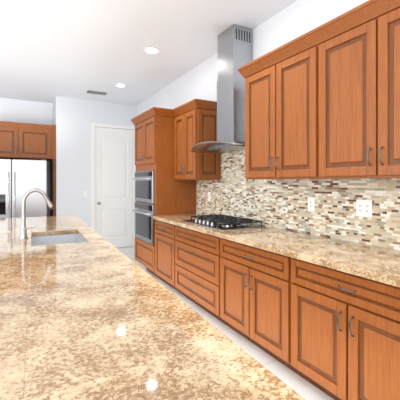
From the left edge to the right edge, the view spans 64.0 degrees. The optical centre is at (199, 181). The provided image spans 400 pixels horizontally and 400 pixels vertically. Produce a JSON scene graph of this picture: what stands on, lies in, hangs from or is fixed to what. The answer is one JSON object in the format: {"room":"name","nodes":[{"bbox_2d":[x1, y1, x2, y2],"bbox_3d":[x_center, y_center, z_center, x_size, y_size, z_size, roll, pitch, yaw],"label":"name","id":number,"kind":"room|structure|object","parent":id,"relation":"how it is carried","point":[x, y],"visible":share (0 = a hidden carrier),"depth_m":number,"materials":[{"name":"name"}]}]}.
{"room":"kitchen","nodes":[
{"label":"kitchen","id":0,"kind":"room"},
{"bbox_2d":[0,98,51,215],"bbox_3d":[-4.432,-0.125,5.767,6.300,2.950,0.100,0,0,-29],"label":"wall","id":1,"kind":"structure","parent":0,"point":[11,110],"depth_m":6.30,"materials":[{"name":"white paint"}]},
{"bbox_2d":[52,97,55,124],"bbox_3d":[-2.815,-0.125,6.299,0.100,2.950,0.540,0,0,-29],"label":"wall","id":2,"kind":"structure","parent":0,"point":[54,103],"depth_m":6.23,"materials":[{"name":"white paint"}]},
{"bbox_2d":[56,96,135,226],"bbox_3d":[-2.035,-0.125,6.372,1.530,2.950,0.100,0,0,-29],"label":"wall","id":3,"kind":"structure","parent":0,"point":[71,119],"depth_m":6.14,"materials":[{"name":"white paint"}]},
{"bbox_2d":[83,191,87,196],"bbox_3d":[-2.219,0.230,6.203,0.075,0.120,0.012,0,0,-29],"label":"switch plate","id":4,"kind":"object","parent":3,"relation":"attached to","point":[85,193],"visible":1,"depth_m":6.20,"materials":[{"name":"white plastic"}]},
{"bbox_2d":[91,122,135,246],"bbox_3d":[-1.755,0.092,6.519,0.913,2.515,0.116,0,0,-29],"label":"door frame","id":5,"kind":"structure","parent":3,"relation":"attached to","point":[103,125],"depth_m":6.28,"materials":[{"name":"white wood"}]},
{"bbox_2d":[95,127,132,247],"bbox_3d":[-1.721,0.128,6.478,0.776,2.428,0.105,0,0,-29],"label":"pantry door","id":6,"kind":"structure","parent":3,"relation":"in","point":[113,186],"depth_m":6.49,"materials":[{"name":"white wood"}]},
{"bbox_2d":[0,0,296,105],"bbox_3d":[-1.863,-1.650,1.218,6.550,0.100,10.550,0,0,-29],"label":"ceiling","id":7,"kind":"structure","parent":0,"point":[50,50],"depth_m":3.67,"materials":[{"name":"white paint"}]},
{"bbox_2d":[85,89,108,94],"bbox_3d":[-1.836,-1.591,5.703,0.380,0.016,0.220,0,0,-29],"label":"ceiling vent","id":8,"kind":"object","parent":7,"relation":"in","point":[96,92],"visible":0.96,"depth_m":5.67,"materials":[{"name":"white metal"}]},
{"bbox_2d":[145,47,158,53],"bbox_3d":[-0.582,-1.595,3.885,0.170,0.014,0.170,0,0,-29],"label":"recessed light","id":9,"kind":"object","parent":7,"relation":"in","point":[151,50],"visible":1,"depth_m":3.88,"materials":[{"name":"white"}]},
{"bbox_2d":[117,246,333,399],"bbox_3d":[-1.863,1.400,1.218,6.550,0.100,10.550,0,0,-29],"label":"floor","id":10,"kind":"structure","parent":0,"point":[301,386],"depth_m":2.52,"materials":[{"name":"tile"}]},
{"bbox_2d":[0,159,46,217],"bbox_3d":[-3.326,0.469,5.852,0.910,1.763,0.779,0,0,-29],"label":"refrigerator","id":11,"kind":"object","parent":10,"relation":"on","point":[19,178],"visible":0.62,"depth_m":5.59,"materials":[{"name":"grey metal"}]},
{"bbox_2d":[0,121,55,215],"bbox_3d":[-3.332,0.150,5.919,1.166,2.400,0.710,0,0,-29],"label":"tall cabinet","id":12,"kind":"object","parent":10,"relation":"on","point":[26,141],"visible":1,"depth_m":5.75,"materials":[{"name":"brown wood"}]},
{"bbox_2d":[155,220,170,285],"bbox_3d":[-0.169,0.913,3.996,0.609,0.872,0.608,0,0,-29],"label":"base cabinet","id":13,"kind":"object","parent":10,"relation":"on","point":[162,229],"depth_m":3.86,"materials":[{"name":"brown wood"}]},
{"bbox_2d":[131,107,195,283],"bbox_3d":[-0.528,0.200,4.621,0.622,2.300,0.830,0,0,-29],"label":"tall cabinet","id":14,"kind":"object","parent":10,"relation":"on","point":[171,168],"depth_m":4.25,"materials":[{"name":"brown wood"}]},
{"bbox_2d":[171,224,214,316],"bbox_3d":[0.206,0.913,3.330,0.609,0.872,1.056,0,0,-29],"label":"base cabinet","id":15,"kind":"object","parent":10,"relation":"on","point":[192,252],"depth_m":3.20,"materials":[{"name":"brown wood"}]},
{"bbox_2d":[215,236,278,360],"bbox_3d":[0.653,0.913,2.538,0.609,0.872,0.898,0,0,-29],"label":"base cabinet","id":16,"kind":"object","parent":10,"relation":"on","point":[246,277],"depth_m":2.43,"materials":[{"name":"brown wood"}]},
{"bbox_2d":[279,254,399,399],"bbox_3d":[1.043,0.913,1.845,0.609,0.872,0.966,0,0,-29],"label":"base cabinet","id":17,"kind":"object","parent":10,"relation":"on","point":[334,334],"depth_m":1.73,"materials":[{"name":"brown wood"}]},
{"bbox_2d":[153,214,399,287],"bbox_3d":[0.841,0.455,2.178,0.634,0.040,4.768,0,0,-29],"label":"countertop","id":18,"kind":"structure","parent":17,"relation":"on","point":[377,263],"depth_m":2.09,"materials":[{"name":"stone"}]},
{"bbox_2d":[183,214,265,229],"bbox_3d":[0.224,0.407,3.340,0.508,0.054,0.808,0,0,-29],"label":"gas cooktop","id":19,"kind":"object","parent":18,"relation":"in","point":[221,222],"visible":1,"depth_m":3.18,"materials":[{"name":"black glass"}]},
{"bbox_3d":[-0.917,0.914,1.591,1.168,0.873,5.264,0,0,-27],"label":"cabinet","id":20,"kind":"object","parent":10,"relation":"on","visible":0},
{"bbox_2d":[0,215,304,399],"bbox_3d":[-1.055,0.455,1.511,1.450,0.040,5.320,0,0,-27],"label":"countertop","id":21,"kind":"structure","parent":20,"relation":"on","point":[94,315],"depth_m":0.91,"materials":[{"name":"stone"}]},
{"bbox_2d":[19,189,54,238],"bbox_3d":[-1.261,0.242,2.482,0.247,0.384,0.086,0,0,-27],"label":"faucet","id":22,"kind":"object","parent":21,"relation":"on","point":[23,234],"visible":1,"depth_m":2.45,"materials":[{"name":"silver metal"}]},
{"bbox_2d":[32,234,83,245],"bbox_3d":[-1.139,0.585,2.560,0.413,0.216,0.728,0,0,-27],"label":"undermount sink","id":23,"kind":"object","parent":21,"relation":"in","point":[54,239],"visible":0.04,"depth_m":2.86,"materials":[{"name":"silver metal"}]},
{"bbox_2d":[136,0,368,115],"bbox_3d":[0.934,-0.125,2.793,0.130,2.950,10.550,0,0,-29],"label":"wall","id":24,"kind":"structure","parent":0,"point":[300,17],"depth_m":3.21,"materials":[{"name":"white paint"}]},
{"bbox_2d":[175,99,219,182],"bbox_3d":[-0.048,-0.487,4.058,0.339,0.925,0.622,0,0,-29],"label":"upper cabinet","id":25,"kind":"object","parent":24,"relation":"attached to","point":[196,121],"depth_m":3.82,"materials":[{"name":"brown wood"}]},
{"bbox_2d":[191,24,251,153],"bbox_3d":[0.246,-0.970,3.353,0.521,1.259,0.860,0,0,-29],"label":"hood chimney","id":26,"kind":"object","parent":24,"relation":"attached to","point":[234,47],"visible":0.98,"depth_m":3.29,"materials":[{"name":"silver metal"}]},
{"bbox_2d":[241,36,304,178],"bbox_3d":[0.768,-0.532,2.609,0.340,1.016,0.888,0,0,-29],"label":"upper cabinet","id":27,"kind":"object","parent":24,"relation":"attached to","point":[275,81],"depth_m":2.55,"materials":[{"name":"brown wood"}]},
{"bbox_2d":[196,150,399,249],"bbox_3d":[1.123,-0.006,2.336,0.008,0.887,4.768,0,0,-29],"label":"tile backsplash","id":28,"kind":"structure","parent":24,"relation":"attached to","point":[274,203],"depth_m":2.70,"materials":[{"name":"tile"}]},
{"bbox_2d":[308,197,314,211],"bbox_3d":[0.926,0.186,2.668,0.009,0.118,0.072,0,0,-29],"label":"electrical outlet plate","id":29,"kind":"object","parent":28,"relation":"attached to","point":[311,203],"visible":1,"depth_m":2.66,"materials":[{"name":"white plastic"}]},
{"bbox_2d":[356,200,371,216],"bbox_3d":[1.157,0.186,2.259,0.009,0.118,0.118,0,0,-29],"label":"electrical outlet plate","id":30,"kind":"object","parent":28,"relation":"attached to","point":[363,208],"visible":1,"depth_m":2.25,"materials":[{"name":"white plastic"}]},
{"bbox_2d":[305,0,399,178],"bbox_3d":[1.158,-0.532,1.915,0.340,1.016,0.976,0,0,-29],"label":"upper cabinet","id":31,"kind":"object","parent":24,"relation":"attached to","point":[322,101],"depth_m":1.95,"materials":[{"name":"brown wood"}]}
]}

